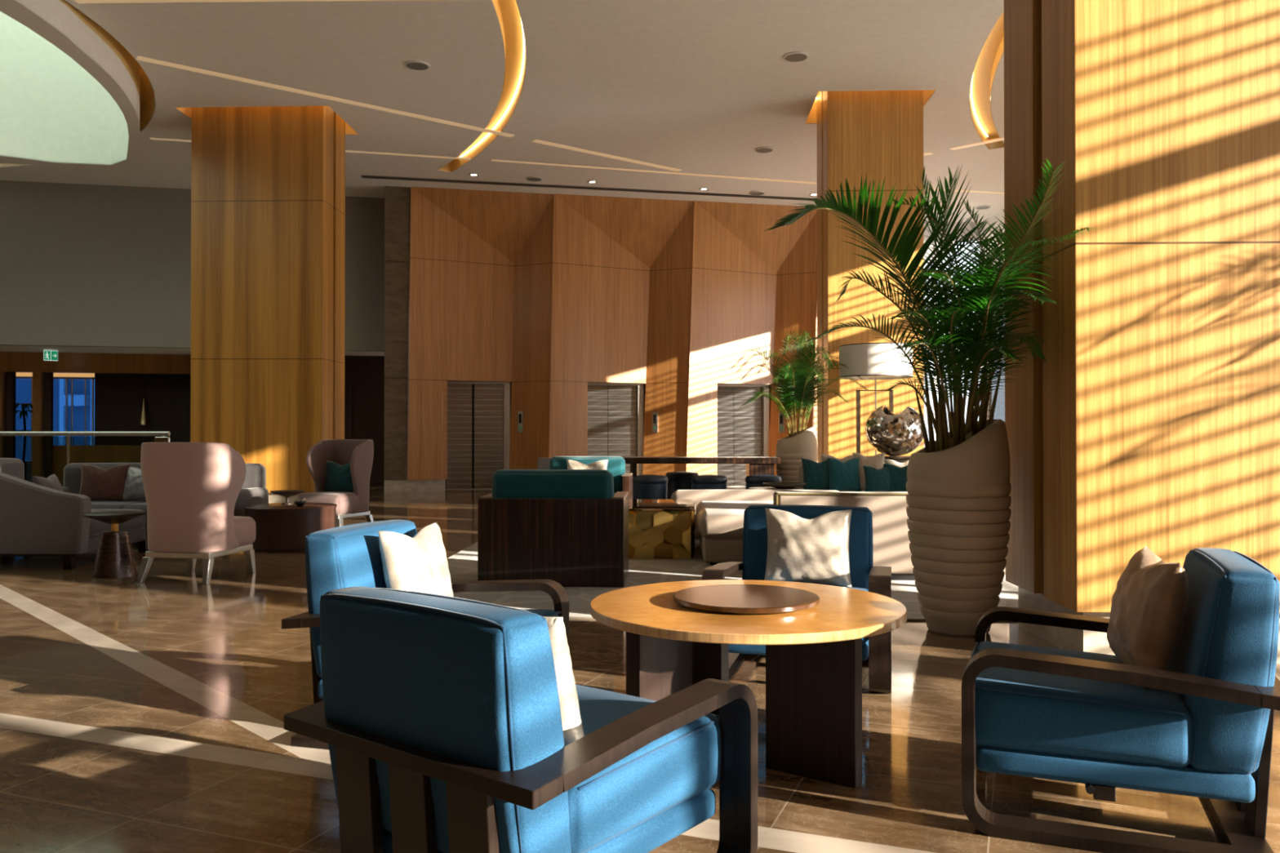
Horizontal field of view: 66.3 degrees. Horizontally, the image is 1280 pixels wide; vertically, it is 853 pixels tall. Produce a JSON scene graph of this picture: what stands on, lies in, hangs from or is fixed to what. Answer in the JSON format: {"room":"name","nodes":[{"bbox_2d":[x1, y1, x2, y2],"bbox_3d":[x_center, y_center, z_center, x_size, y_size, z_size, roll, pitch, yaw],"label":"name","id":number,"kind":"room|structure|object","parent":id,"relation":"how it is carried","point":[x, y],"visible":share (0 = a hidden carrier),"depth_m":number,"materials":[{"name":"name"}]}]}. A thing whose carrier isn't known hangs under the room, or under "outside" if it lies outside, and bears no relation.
{"room":"hotel lobby","nodes":[
{"label":"hotel lobby","id":0,"kind":"room"},
{"bbox_2d":[0,370,5,457],"bbox_3d":[-14.093,0.074,21.639,0.078,2.600,0.250,0,0,-12],"label":"wall","id":1,"kind":"structure","parent":0,"point":[2,375],"depth_m":21.59,"materials":[{"name":"brown wood"}]},
{"bbox_2d":[5,372,16,457],"bbox_3d":[-13.950,0.075,21.719,0.141,2.600,0.150,0,0,-12],"label":"wall","id":2,"kind":"structure","parent":0,"point":[11,377],"depth_m":21.65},
{"bbox_2d":[31,371,44,483],"bbox_3d":[-13.372,0.076,21.787,0.166,2.600,0.250,0,0,-12],"label":"wall","id":3,"kind":"structure","parent":0,"point":[38,378],"depth_m":21.67,"materials":[{"name":"brown wood"}]},
{"bbox_2d":[44,372,53,478],"bbox_3d":[-13.200,0.076,21.873,0.127,2.600,0.150,0,0,-12],"label":"wall","id":4,"kind":"structure","parent":0,"point":[48,388],"depth_m":21.81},
{"bbox_2d":[53,444,141,486],"bbox_3d":[-11.926,0.906,22.458,2.889,0.950,0.200,0,0,-12],"label":"wall","id":5,"kind":"structure","parent":0,"point":[115,453],"depth_m":22.26,"materials":[{"name":"brown wood"}]},
{"bbox_2d":[94,373,191,445],"bbox_3d":[-11.711,-0.123,23.123,2.061,3.020,0.200,0,0,-12],"label":"wall","id":6,"kind":"structure","parent":0,"point":[118,397],"depth_m":23.02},
{"bbox_2d":[0,180,384,351],"bbox_3d":[-13.605,-3.325,19.801,16.450,3.330,0.200,0,0,-12],"label":"wall","id":7,"kind":"structure","parent":0,"point":[82,264],"depth_m":20.26,"materials":[{"name":"beige paint"}]},
{"bbox_2d":[0,345,384,355],"bbox_3d":[-14.697,-1.667,25.128,16.450,0.100,10.700,0,0,-12],"label":"trim","id":8,"kind":"structure","parent":7,"relation":"attached to","point":[2,348],"depth_m":21.28,"materials":[{"name":"paint"}]},
{"bbox_2d":[344,355,384,486],"bbox_3d":[-7.317,-0.128,22.593,3.100,3.020,0.200,0,0,-12],"label":"wall","id":9,"kind":"structure","parent":0,"point":[367,372],"depth_m":22.70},
{"bbox_2d":[383,186,410,479],"bbox_3d":[-5.243,-1.930,21.103,0.600,6.100,1.580,0,0,-12],"label":"wall pier","id":10,"kind":"object","parent":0,"point":[397,199],"visible":0.79,"depth_m":20.34,"materials":[{"name":"stone"}]},
{"bbox_2d":[383,479,408,492],"bbox_3d":[-5.249,1.245,21.081,0.590,0.250,1.570,0,0,-12],"label":"baseboard","id":11,"kind":"object","parent":10,"relation":"attached to","point":[389,486],"visible":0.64,"depth_m":20.32,"materials":[{"name":"stone"}]},
{"bbox_2d":[0,0,1004,262],"bbox_3d":[-6.624,-5.075,16.781,29.600,0.120,47.000,0,0,2],"label":"ceiling","id":12,"kind":"structure","parent":0,"point":[691,86],"depth_m":14.19,"materials":[{"name":"paint"}]},
{"bbox_2d":[0,0,140,169],"bbox_3d":[-11.938,-6.085,11.200,10.460,2.850,11.215,0,0,-15],"label":"skylight","id":13,"kind":"object","parent":12,"relation":"attached to","point":[70,91],"visible":0.96,"depth_m":16.88,"materials":[{"name":"glass"}]},
{"bbox_2d":[0,55,155,166],"bbox_3d":[-10.256,-5.808,12.030,6.890,1.490,13.780,0,0,2],"label":"cove","id":14,"kind":"object","parent":12,"relation":"attached to","point":[147,92],"visible":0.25,"depth_m":16.39,"materials":[{"name":"paint"}]},
{"bbox_2d":[75,0,410,3],"bbox_3d":[-4.232,-5.060,11.585,4.941,0.014,0.120,0,0,1],"label":"trim","id":15,"kind":"structure","parent":12,"relation":"attached to","point":[77,1],"depth_m":11.64,"materials":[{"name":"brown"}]},
{"bbox_2d":[150,137,471,159],"bbox_3d":[-5.842,-5.011,17.684,5.497,0.014,0.100,0,0,-13],"label":"trim","id":16,"kind":"structure","parent":12,"relation":"attached to","point":[159,139],"depth_m":17.97,"materials":[{"name":"brown"}]},
{"bbox_2d":[136,55,515,137],"bbox_3d":[-4.534,-5.031,15.147,5.852,0.014,0.150,0,-1,-37],"label":"trim","id":17,"kind":"structure","parent":12,"relation":"attached to","point":[140,58],"depth_m":14.86,"materials":[{"name":"brown"}]},
{"bbox_2d":[404,60,430,71],"bbox_3d":[-3.100,-5.028,13.647,0.340,0.024,0.340,0,0,2],"label":"recessed light","id":18,"kind":"object","parent":12,"relation":"attached to","point":[420,65],"visible":1,"depth_m":13.63,"materials":[{"name":"white paint"}]},
{"bbox_2d":[438,0,525,171],"bbox_3d":[-2.839,-5.170,11.504,2.720,0.215,15.388,0,0,2],"label":"ceiling light","id":19,"kind":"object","parent":12,"relation":"attached to","point":[508,12],"depth_m":14.53,"materials":[{"name":"gold metal"}]},
{"bbox_2d":[459,20,524,156],"bbox_3d":[-2.658,-5.228,11.417,2.324,0.021,14.788,0,0,2],"label":"led strip","id":20,"kind":"object","parent":19,"relation":"attached to","point":[523,56],"visible":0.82,"depth_m":15.29,"materials":[{"name":"yellow"}]},
{"bbox_2d":[360,174,815,200],"bbox_3d":[-0.369,-4.978,20.604,10.600,0.009,0.201,0,0,-12],"label":"ceiling vent","id":21,"kind":"object","parent":12,"relation":"in","point":[362,175],"visible":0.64,"depth_m":20.40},
{"bbox_2d":[532,139,681,171],"bbox_3d":[-0.543,-5.007,18.141,3.286,0.014,0.150,0,-1,-37],"label":"trim","id":22,"kind":"structure","parent":12,"relation":"attached to","point":[535,140],"depth_m":18.08,"materials":[{"name":"brown"}]},
{"bbox_2d":[491,159,817,183],"bbox_3d":[0.910,-4.997,19.371,7.643,0.014,0.100,0,0,-15],"label":"trim","id":23,"kind":"structure","parent":12,"relation":"attached to","point":[493,160],"depth_m":19.20,"materials":[{"name":"brown"}]},
{"bbox_2d":[783,51,808,62],"bbox_3d":[2.122,-5.031,13.335,0.340,0.024,0.340,0,0,2],"label":"ceiling speaker","id":24,"kind":"object","parent":12,"relation":"attached to","point":[793,56],"visible":1,"depth_m":13.31,"materials":[{"name":"white paint"}]},
{"bbox_2d":[804,89,935,123],"bbox_3d":[3.581,-5.253,15.443,1.740,0.445,1.520,0,0,2],"label":"trim","id":25,"kind":"structure","parent":12,"relation":"attached to","point":[812,117],"depth_m":16.23,"materials":[{"name":"gold metal"}]},
{"bbox_2d":[969,11,1004,149],"bbox_3d":[5.469,-5.172,11.204,2.146,0.215,13.076,0,0,2],"label":"trim","id":26,"kind":"structure","parent":12,"relation":"attached to","point":[993,49],"depth_m":14.83,"materials":[{"name":"gold metal"}]},
{"bbox_2d":[407,186,817,479],"bbox_3d":[0.653,-1.798,21.921,11.358,6.350,0.940,0,0,-12],"label":"wall","id":27,"kind":"structure","parent":0,"point":[549,296],"depth_m":21.36,"materials":[{"name":"brown wood"}]},
{"bbox_2d":[408,479,444,492],"bbox_3d":[0.522,1.252,21.961,11.070,0.250,0.960,0,0,-12],"label":"baseboard","id":28,"kind":"structure","parent":27,"relation":"attached to","point":[415,486],"depth_m":20.55,"materials":[{"name":"stone"}]},
{"bbox_2d":[444,382,510,489],"bbox_3d":[-3.532,0.162,21.375,1.528,2.420,0.260,0,0,-12],"label":"door","id":29,"kind":"structure","parent":27,"relation":"in","point":[478,413],"depth_m":21.38,"materials":[{"name":"silver metal"}]},
{"bbox_2d":[587,382,643,475],"bbox_3d":[-0.611,0.167,21.973,1.512,2.420,0.260,0,0,-12],"label":"door","id":30,"kind":"structure","parent":27,"relation":"in","point":[615,411],"depth_m":21.98,"materials":[{"name":"silver metal"}]},
{"bbox_2d":[717,384,768,486],"bbox_3d":[2.269,0.172,22.562,1.551,2.420,0.260,0,0,-12],"label":"door","id":31,"kind":"structure","parent":27,"relation":"in","point":[743,430],"depth_m":22.57,"materials":[{"name":"silver metal"}]},
{"bbox_2d":[0,480,1279,852],"bbox_3d":[-6.624,1.435,16.729,29.600,0.200,47.000,0,0,2],"label":"floor","id":32,"kind":"structure","parent":0,"point":[147,717],"depth_m":3.91,"materials":[{"name":"tile"}]},
{"bbox_2d":[15,402,32,480],"bbox_3d":[-16.144,0.395,25.687,0.952,2.025,0.852,0,-1,-33],"label":"dracaena plant","id":33,"kind":"object","parent":32,"relation":"on","point":[28,464],"visible":0.51,"depth_m":25.59,"materials":[{"name":"green plant"}]},
{"bbox_2d":[0,457,148,569],"bbox_3d":[-5.806,0.790,9.356,1.785,0.970,1.310,0,0,2],"label":"sofa","id":34,"kind":"object","parent":32,"relation":"on","point":[36,520],"visible":0.91,"depth_m":8.69,"materials":[{"name":"grey fabric"}]},
{"bbox_2d":[32,474,62,491],"bbox_3d":[-5.783,0.656,9.611,0.184,0.363,0.482,0,0,-11],"label":"throw cushion","id":35,"kind":"object","parent":34,"relation":"on","point":[52,482],"visible":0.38,"depth_m":9.54,"materials":[{"name":"grey fabric"}]},
{"bbox_2d":[88,508,146,537],"bbox_3d":[-5.628,0.921,9.374,1.340,0.210,1.070,0,0,2],"label":"seat cushion","id":36,"kind":"object","parent":34,"relation":"on","point":[135,526],"depth_m":9.52,"materials":[{"name":"grey fabric"}]},
{"bbox_2d":[0,431,170,464],"bbox_3d":[-10.357,0.684,12.962,8.400,1.240,0.060,0,0,2],"label":"glass railing","id":37,"kind":"object","parent":32,"relation":"on","point":[157,439],"visible":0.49,"depth_m":12.84,"materials":[{"name":"silver metal"}]},
{"bbox_2d":[83,511,146,578],"bbox_3d":[-4.454,1.000,8.312,0.476,0.535,0.476,0,0,2],"label":"side table","id":38,"kind":"object","parent":32,"relation":"on","point":[114,559],"visible":1,"depth_m":8.21,"materials":[{"name":"brown wood"}]},
{"bbox_2d":[62,462,268,537],"bbox_3d":[-5.411,0.847,10.738,2.440,0.880,0.960,0,0,4],"label":"sofa","id":39,"kind":"object","parent":32,"relation":"on","point":[254,491],"visible":0.17,"depth_m":10.91,"materials":[{"name":"grey fabric"}]},
{"bbox_2d":[79,463,130,501],"bbox_3d":[-5.883,0.618,10.755,0.505,0.417,0.193,0,0,-9],"label":"throw cushion","id":40,"kind":"object","parent":39,"relation":"on","point":[97,483],"visible":0.94,"depth_m":10.70,"materials":[{"name":"brown fabric"}]},
{"bbox_2d":[91,500,146,509],"bbox_3d":[-5.937,0.911,10.673,1.074,0.190,0.760,0,0,4],"label":"seat cushion","id":41,"kind":"object","parent":39,"relation":"on","point":[112,504],"depth_m":10.38,"materials":[{"name":"grey fabric"}]},
{"bbox_2d":[122,466,146,501],"bbox_3d":[-5.442,0.635,10.764,0.521,0.384,0.182,0,0,10],"label":"throw cushion","id":42,"kind":"object","parent":39,"relation":"on","point":[134,490],"visible":0.48,"depth_m":10.71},
{"bbox_2d":[123,502,146,520],"bbox_3d":[-4.899,0.910,10.601,1.074,0.190,0.760,0,0,4],"label":"seat cushion","id":43,"kind":"object","parent":39,"relation":"on","point":[135,505],"depth_m":10.29,"materials":[{"name":"grey fabric"}]},
{"bbox_2d":[136,442,256,584],"bbox_3d":[-3.705,0.698,8.246,0.768,1.138,0.787,0,0,9],"label":"chair","id":44,"kind":"object","parent":32,"relation":"on","point":[192,490],"visible":1,"depth_m":7.91,"materials":[{"name":"pink fabric"}]},
{"bbox_2d":[190,105,345,503],"bbox_3d":[-6.081,-2.070,16.113,2.130,6.800,1.050,0,0,2],"label":"column","id":45,"kind":"structure","parent":32,"relation":"on","point":[268,183],"depth_m":15.59,"materials":[{"name":"brown wood"}]},
{"bbox_2d":[244,502,337,552],"bbox_3d":[-3.683,1.058,10.346,0.924,0.450,0.924,0,0,2],"label":"coffee table","id":46,"kind":"object","parent":32,"relation":"on","point":[280,528],"visible":0.77,"depth_m":9.94,"materials":[{"name":"brown wood"}]},
{"bbox_2d":[270,489,305,504],"bbox_3d":[-3.796,0.764,10.552,0.370,0.142,0.370,0,0,2],"label":"pedestal bowl","id":47,"kind":"object","parent":46,"relation":"on","point":[286,493],"visible":1,"depth_m":10.50,"materials":[{"name":"brown metal"}]},
{"bbox_2d":[297,439,373,527],"bbox_3d":[-3.735,0.728,12.037,0.768,1.138,0.787,0,0,19],"label":"chair","id":48,"kind":"object","parent":32,"relation":"on","point":[359,452],"visible":0.76,"depth_m":12.04,"materials":[{"name":"fabric"}]},
{"bbox_2d":[324,460,353,492],"bbox_3d":[-3.705,0.624,12.133,0.472,0.397,0.165,0,-1,23],"label":"throw cushion","id":49,"kind":"object","parent":48,"relation":"on","point":[338,477],"visible":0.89,"depth_m":12.07,"materials":[{"name":"teal fabric"}]},
{"bbox_2d":[281,520,568,750],"bbox_3d":[-0.850,0.826,4.095,0.873,0.814,0.880,0,0,15],"label":"armchair","id":50,"kind":"object","parent":32,"relation":"on","point":[348,556],"visible":0.22,"depth_m":3.92,"materials":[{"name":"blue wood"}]},
{"bbox_2d":[305,520,417,679],"bbox_3d":[-1.140,0.717,4.175,0.238,0.594,0.692,0,0,15],"label":"cushion","id":51,"kind":"object","parent":50,"relation":"on","point":[348,556],"depth_m":3.89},
{"bbox_2d":[377,522,453,596],"bbox_3d":[-0.951,0.619,4.191,0.174,0.381,0.440,0,0,21],"label":"throw cushion","id":52,"kind":"object","parent":50,"relation":"on","point":[417,563],"visible":0.8,"depth_m":4.10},
{"bbox_2d":[520,608,558,617],"bbox_3d":[-0.740,0.904,4.064,0.644,0.215,0.700,0,0,15],"label":"seat cushion","id":53,"kind":"object","parent":50,"relation":"on","point":[544,613],"depth_m":4.25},
{"bbox_2d":[284,586,757,852],"bbox_3d":[-0.294,0.814,2.573,0.880,0.814,0.873,0,-1,38],"label":"armchair","id":54,"kind":"object","parent":32,"relation":"on","point":[438,717],"visible":0.98,"depth_m":2.25,"materials":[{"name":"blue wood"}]},
{"bbox_2d":[319,586,570,852],"bbox_3d":[-0.478,0.702,2.336,0.692,0.594,0.238,0,-1,38],"label":"cushion","id":55,"kind":"object","parent":54,"relation":"on","point":[466,685],"depth_m":2.19,"materials":[{"name":"fabric"}]},
{"bbox_2d":[544,617,584,746],"bbox_3d":[-0.336,0.626,2.488,0.463,0.349,0.179,0,-1,40],"label":"throw cushion","id":56,"kind":"object","parent":54,"relation":"on","point":[572,728],"visible":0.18,"depth_m":2.35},
{"bbox_2d":[567,684,720,852],"bbox_3d":[-0.224,0.893,2.663,0.700,0.215,0.644,0,-1,38],"label":"seat cushion","id":57,"kind":"object","parent":54,"relation":"on","point":[672,777],"depth_m":2.45,"materials":[{"name":"fabric"}]},
{"bbox_2d":[632,474,667,499],"bbox_3d":[0.135,0.986,13.416,0.492,0.645,0.492,0,0,2],"label":"stool","id":58,"kind":"object","parent":32,"relation":"on","point":[648,486],"visible":0.6,"depth_m":13.21,"materials":[{"name":"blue leather"}]},
{"bbox_2d":[665,471,698,499],"bbox_3d":[0.627,0.995,14.600,0.492,0.645,0.492,0,0,2],"label":"stool","id":59,"kind":"object","parent":32,"relation":"on","point":[681,480],"visible":0.5,"depth_m":14.39,"materials":[{"name":"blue leather"}]},
{"bbox_2d":[623,456,780,476],"bbox_3d":[0.877,0.876,14.021,2.180,0.875,0.700,0,0,2],"label":"table","id":60,"kind":"object","parent":32,"relation":"on","point":[755,465],"visible":0.57,"depth_m":13.68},
{"bbox_2d":[691,475,727,489],"bbox_3d":[0.945,0.986,13.388,0.492,0.645,0.492,0,0,2],"label":"stool","id":61,"kind":"object","parent":32,"relation":"on","point":[699,482],"visible":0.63,"depth_m":13.19,"materials":[{"name":"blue leather"}]},
{"bbox_2d":[446,536,1017,621],"bbox_3d":[1.054,1.272,9.744,5.770,0.012,6.830,0,0,2],"label":"rug","id":62,"kind":"object","parent":32,"relation":"on","point":[463,565],"visible":0.03,"depth_m":7.61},
{"bbox_2d":[477,469,628,587],"bbox_3d":[-0.681,0.797,8.052,1.140,0.910,0.860,0,0,2],"label":"chair","id":63,"kind":"object","parent":62,"relation":"on","point":[567,527],"visible":0.99,"depth_m":7.63,"materials":[{"name":"brown wood"}]},
{"bbox_2d":[492,469,613,498],"bbox_3d":[-0.690,0.585,7.789,0.970,0.490,0.266,0,0,2],"label":"cushion","id":64,"kind":"object","parent":63,"relation":"on","point":[506,483],"depth_m":7.67,"materials":[{"name":"teal fabric"}]},
{"bbox_2d":[549,456,632,499],"bbox_3d":[-0.679,0.830,12.165,1.140,0.910,0.860,0,0,2],"label":"chair","id":65,"kind":"object","parent":62,"relation":"on","point":[623,481],"visible":0.3,"depth_m":12.34,"materials":[{"name":"fabric"}]},
{"bbox_2d":[566,459,608,470],"bbox_3d":[-0.658,0.627,12.169,0.524,0.431,0.180,0,0,6],"label":"throw cushion","id":66,"kind":"object","parent":65,"relation":"on","point":[571,464],"visible":0.23,"depth_m":12.15,"materials":[{"name":"fabric"}]},
{"bbox_2d":[628,499,695,559],"bbox_3d":[-0.039,1.028,9.999,1.227,0.480,1.405,0,0,2],"label":"coffee table","id":67,"kind":"object","parent":62,"relation":"on","point":[659,529],"visible":0.52,"depth_m":9.34,"materials":[{"name":"brown"}]},
{"bbox_2d":[628,499,694,511],"bbox_3d":[-0.033,0.798,10.001,1.160,0.020,1.360,0,0,2],"label":"tabletop","id":68,"kind":"object","parent":67,"relation":"on","point":[633,504],"depth_m":9.72,"materials":[{"name":"wood"}]},
{"bbox_2d":[695,501,773,564],"bbox_3d":[1.414,1.031,9.759,1.694,0.470,1.963,0,0,2],"label":"sofa","id":69,"kind":"object","parent":62,"relation":"on","point":[720,523],"visible":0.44,"depth_m":8.84,"materials":[{"name":"beige fabric"}]},
{"bbox_2d":[695,501,773,539],"bbox_3d":[1.414,0.921,9.760,1.690,0.250,1.960,0,0,2],"label":"seat cushion","id":70,"kind":"object","parent":69,"relation":"on","point":[716,520],"depth_m":8.86,"materials":[{"name":"beige fabric"}]},
{"bbox_2d":[671,489,839,536],"bbox_3d":[1.335,0.981,11.363,1.960,0.535,0.860,0,0,2],"label":"sofa","id":71,"kind":"object","parent":62,"relation":"on","point":[697,496],"visible":0.15,"depth_m":10.98,"materials":[{"name":"beige fabric"}]},
{"bbox_2d":[748,486,804,489],"bbox_3d":[1.681,1.022,12.111,0.680,0.525,0.680,0,0,2],"label":"round side table","id":72,"kind":"object","parent":62,"relation":"on","point":[755,487],"visible":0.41,"depth_m":11.98,"materials":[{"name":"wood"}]},
{"bbox_2d":[763,482,806,488],"bbox_3d":[1.778,0.727,12.040,0.540,0.064,0.540,0,0,2],"label":"serving tray","id":73,"kind":"object","parent":72,"relation":"on","point":[777,485],"visible":1,"depth_m":11.91,"materials":[{"name":"brown metal"}]},
{"bbox_2d":[798,462,884,491],"bbox_3d":[3.035,0.878,12.496,1.940,0.820,0.880,0,0,2],"label":"sofa","id":74,"kind":"object","parent":62,"relation":"on","point":[800,468],"visible":0.08,"depth_m":12.77,"materials":[{"name":"beige fabric"}]},
{"bbox_2d":[800,457,835,489],"bbox_3d":[2.252,0.610,12.313,0.444,0.423,0.182,0,0,-7],"label":"throw cushion","id":75,"kind":"object","parent":74,"relation":"on","point":[815,475],"visible":0.84,"depth_m":12.24,"materials":[{"name":"teal fabric"}]},
{"bbox_2d":[826,457,861,491],"bbox_3d":[2.558,0.605,12.262,0.420,0.433,0.179,0,0,-6],"label":"throw cushion","id":76,"kind":"object","parent":74,"relation":"on","point":[843,476],"visible":0.96,"depth_m":12.20,"materials":[{"name":"teal fabric"}]},
{"bbox_2d":[853,453,884,490],"bbox_3d":[2.863,0.575,12.312,0.424,0.492,0.185,0,-1,34],"label":"throw cushion","id":77,"kind":"object","parent":74,"relation":"on","point":[877,461],"visible":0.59,"depth_m":12.26,"materials":[{"name":"fabric"}]},
{"bbox_2d":[862,465,890,491],"bbox_3d":[2.974,0.653,12.178,0.400,0.334,0.173,0,0,-9],"label":"throw cushion","id":78,"kind":"object","parent":74,"relation":"on","point":[876,480],"visible":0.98,"depth_m":12.11,"materials":[{"name":"teal fabric"}]},
{"bbox_2d":[883,463,907,491],"bbox_3d":[3.247,0.638,12.171,0.442,0.364,0.172,0,0,9],"label":"throw cushion","id":79,"kind":"object","parent":74,"relation":"on","point":[898,475],"visible":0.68,"depth_m":12.12,"materials":[{"name":"teal fabric"}]},
{"bbox_2d":[773,491,1005,580],"bbox_3d":[2.063,0.898,8.341,1.895,0.712,0.850,0,0,2],"label":"sofa","id":80,"kind":"object","parent":62,"relation":"on","point":[891,541],"visible":0.16,"depth_m":7.93,"materials":[{"name":"beige fabric"}]},
{"bbox_2d":[590,579,906,788],"bbox_3d":[0.408,0.956,3.780,1.202,0.550,1.202,0,0,2],"label":"round table","id":81,"kind":"object","parent":32,"relation":"on","point":[814,655],"visible":0.86,"depth_m":3.45,"materials":[{"name":"brown wood"}]},
{"bbox_2d":[672,584,819,613],"bbox_3d":[0.408,0.666,3.783,0.562,0.029,0.562,0,0,2],"label":"lazy susan","id":82,"kind":"object","parent":81,"relation":"on","point":[724,598],"visible":1,"depth_m":3.69,"materials":[{"name":"brown wood"}]},
{"bbox_2d":[745,475,781,489],"bbox_3d":[1.685,0.986,13.392,0.492,0.645,0.492,0,0,2],"label":"stool","id":83,"kind":"object","parent":32,"relation":"on","point":[752,481],"visible":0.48,"depth_m":13.21,"materials":[{"name":"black leather"}]},
{"bbox_2d":[701,505,891,693],"bbox_3d":[0.824,0.833,4.981,0.880,0.814,0.873,0,0,14],"label":"armchair","id":84,"kind":"object","parent":32,"relation":"on","point":[876,650],"visible":0.29,"depth_m":5.13,"materials":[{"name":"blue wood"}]},
{"bbox_2d":[742,505,873,589],"bbox_3d":[0.899,0.726,5.274,0.692,0.594,0.238,0,0,14],"label":"cushion","id":85,"kind":"object","parent":84,"relation":"on","point":[754,556],"depth_m":5.24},
{"bbox_2d":[764,507,852,586],"bbox_3d":[0.872,0.626,5.093,0.458,0.390,0.188,0,0,21],"label":"throw cushion","id":86,"kind":"object","parent":84,"relation":"on","point":[800,549],"visible":1,"depth_m":5.04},
{"bbox_2d":[838,586,868,644],"bbox_3d":[0.795,0.910,4.870,0.700,0.215,0.644,0,0,14],"label":"seat cushion","id":87,"kind":"object","parent":84,"relation":"on","point":[865,640],"depth_m":4.98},
{"bbox_2d":[728,329,870,482],"bbox_3d":[2.261,-0.050,14.268,2.061,2.729,1.987,0,-1,-37],"label":"potted palm","id":88,"kind":"object","parent":32,"relation":"on","point":[802,442],"visible":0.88,"depth_m":14.18,"materials":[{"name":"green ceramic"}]},
{"bbox_2d":[775,426,817,482],"bbox_3d":[2.300,0.661,14.374,0.614,1.309,0.614,0,0,2],"label":"planter","id":89,"kind":"object","parent":88,"relation":"on","point":[802,442],"depth_m":14.13,"materials":[{"name":"beige ceramic"}]},
{"bbox_2d":[817,89,924,462],"bbox_3d":[3.594,-2.076,15.417,1.444,6.800,1.130,0,0,2],"label":"column","id":90,"kind":"structure","parent":32,"relation":"on","point":[877,135],"depth_m":14.86,"materials":[{"name":"brown wood"}]},
{"bbox_2d":[839,342,912,456],"bbox_3d":[3.390,0.076,14.091,1.034,2.475,1.034,0,0,2],"label":"lamp","id":91,"kind":"object","parent":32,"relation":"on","point":[868,361],"visible":0.78,"depth_m":13.70,"materials":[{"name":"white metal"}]},
{"bbox_2d":[864,455,910,462],"bbox_3d":[3.448,0.858,13.432,0.800,0.900,0.480,0,0,2],"label":"console table","id":92,"kind":"object","parent":32,"relation":"on","point":[898,459],"visible":0.11,"depth_m":13.21,"materials":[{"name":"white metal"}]},
{"bbox_2d":[865,404,923,456],"bbox_3d":[3.487,0.054,13.407,0.821,0.704,0.821,0,0,2],"label":"sculpture","id":93,"kind":"object","parent":92,"relation":"on","point":[891,434],"visible":0.93,"depth_m":13.12,"materials":[{"name":"metal"}]},
{"bbox_2d":[764,159,1095,636],"bbox_3d":[1.957,-0.230,5.604,1.892,2.951,1.886,0,-1,43],"label":"potted palm","id":94,"kind":"object","parent":32,"relation":"on","point":[958,486],"visible":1,"depth_m":5.73,"materials":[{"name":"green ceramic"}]},
{"bbox_2d":[906,419,1011,636],"bbox_3d":[1.944,0.602,5.992,0.614,1.293,0.614,0,0,2],"label":"planter","id":95,"kind":"object","parent":94,"relation":"on","point":[958,486],"depth_m":5.76,"materials":[{"name":"beige ceramic"}]},
{"bbox_2d":[961,547,1279,852],"bbox_3d":[1.532,0.819,3.203,0.873,0.814,0.880,0,0,22],"label":"armchair","id":96,"kind":"object","parent":32,"relation":"on","point":[1202,726],"visible":0.98,"depth_m":2.88,"materials":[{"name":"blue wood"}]},
{"bbox_2d":[973,640,1192,767],"bbox_3d":[1.426,0.897,3.244,0.644,0.215,0.700,0,0,22],"label":"seat cushion","id":97,"kind":"object","parent":96,"relation":"on","point":[1024,716],"depth_m":2.95,"materials":[{"name":"fabric"}]},
{"bbox_2d":[1106,546,1188,688],"bbox_3d":[1.645,0.606,3.186,0.208,0.388,0.461,0,0,17],"label":"throw cushion","id":98,"kind":"object","parent":96,"relation":"on","point":[1150,598],"visible":0.94,"depth_m":3.01,"materials":[{"name":"brown fabric"}]},
{"bbox_2d":[1165,547,1279,774],"bbox_3d":[1.812,0.708,3.092,0.238,0.594,0.692,0,0,22],"label":"cushion","id":99,"kind":"object","parent":96,"relation":"on","point":[1229,634],"depth_m":2.79,"materials":[{"name":"fabric"}]},
{"bbox_2d":[1004,0,1279,663],"bbox_3d":[3.397,-2.155,5.653,2.200,6.800,1.100,0,0,2],"label":"column","id":100,"kind":"structure","parent":32,"relation":"on","point":[1152,418],"depth_m":5.12,"materials":[{"name":"brown wood"}]},
{"bbox_2d":[979,208,1004,266],"bbox_3d":[7.920,-4.507,8.417,0.250,1.150,31.300,0,0,2],"label":"wall","id":101,"kind":"structure","parent":0,"point":[998,215],"depth_m":22.86,"materials":[{"name":"paint"}]},
{"bbox_2d":[983,261,1004,422],"bbox_3d":[7.989,-1.317,10.315,0.255,5.200,26.950,0,0,2],"label":"window","id":102,"kind":"structure","parent":101,"relation":"in","point":[999,413],"depth_m":22.85,"materials":[{"name":"clear glass"}]},
{"bbox_3d":[-11.176,-0.082,28.336,8.173,3.020,2.153,0,0,2],"label":"wall","id":103,"kind":"structure","parent":0,"visible":0},
{"bbox_2d":[15,372,94,461],"bbox_3d":[-16.788,-0.085,26.728,13.000,3.000,0.900,0,0,-12],"label":"window","id":104,"kind":"structure","parent":103,"relation":"in","point":[73,393],"depth_m":27.23,"materials":[{"name":"blue glass"}]},
{"bbox_3d":[-21.640,-1.888,10.772,0.200,6.350,34.000,0,0,2],"label":"wall","id":105,"kind":"structure","parent":0,"visible":0},
{"bbox_2d":[0,351,191,374],"bbox_3d":[-15.480,-1.428,21.342,13.400,0.440,0.200,0,0,-12],"label":"beam","id":106,"kind":"structure","parent":105,"relation":"attached to","point":[10,362],"depth_m":21.93,"materials":[{"name":"brown wood"}]},
{"bbox_3d":[6.214,-1.787,23.375,0.520,6.350,1.700,0,0,2],"label":"wall","id":107,"kind":"structure","parent":0,"visible":0},
{"bbox_2d":[923,222,983,440],"bbox_3d":[7.133,-1.783,23.787,2.410,6.350,0.110,0,0,2],"label":"window","id":108,"kind":"structure","parent":107,"relation":"in","point":[968,226],"depth_m":23.73,"materials":[{"name":"clear glass"}]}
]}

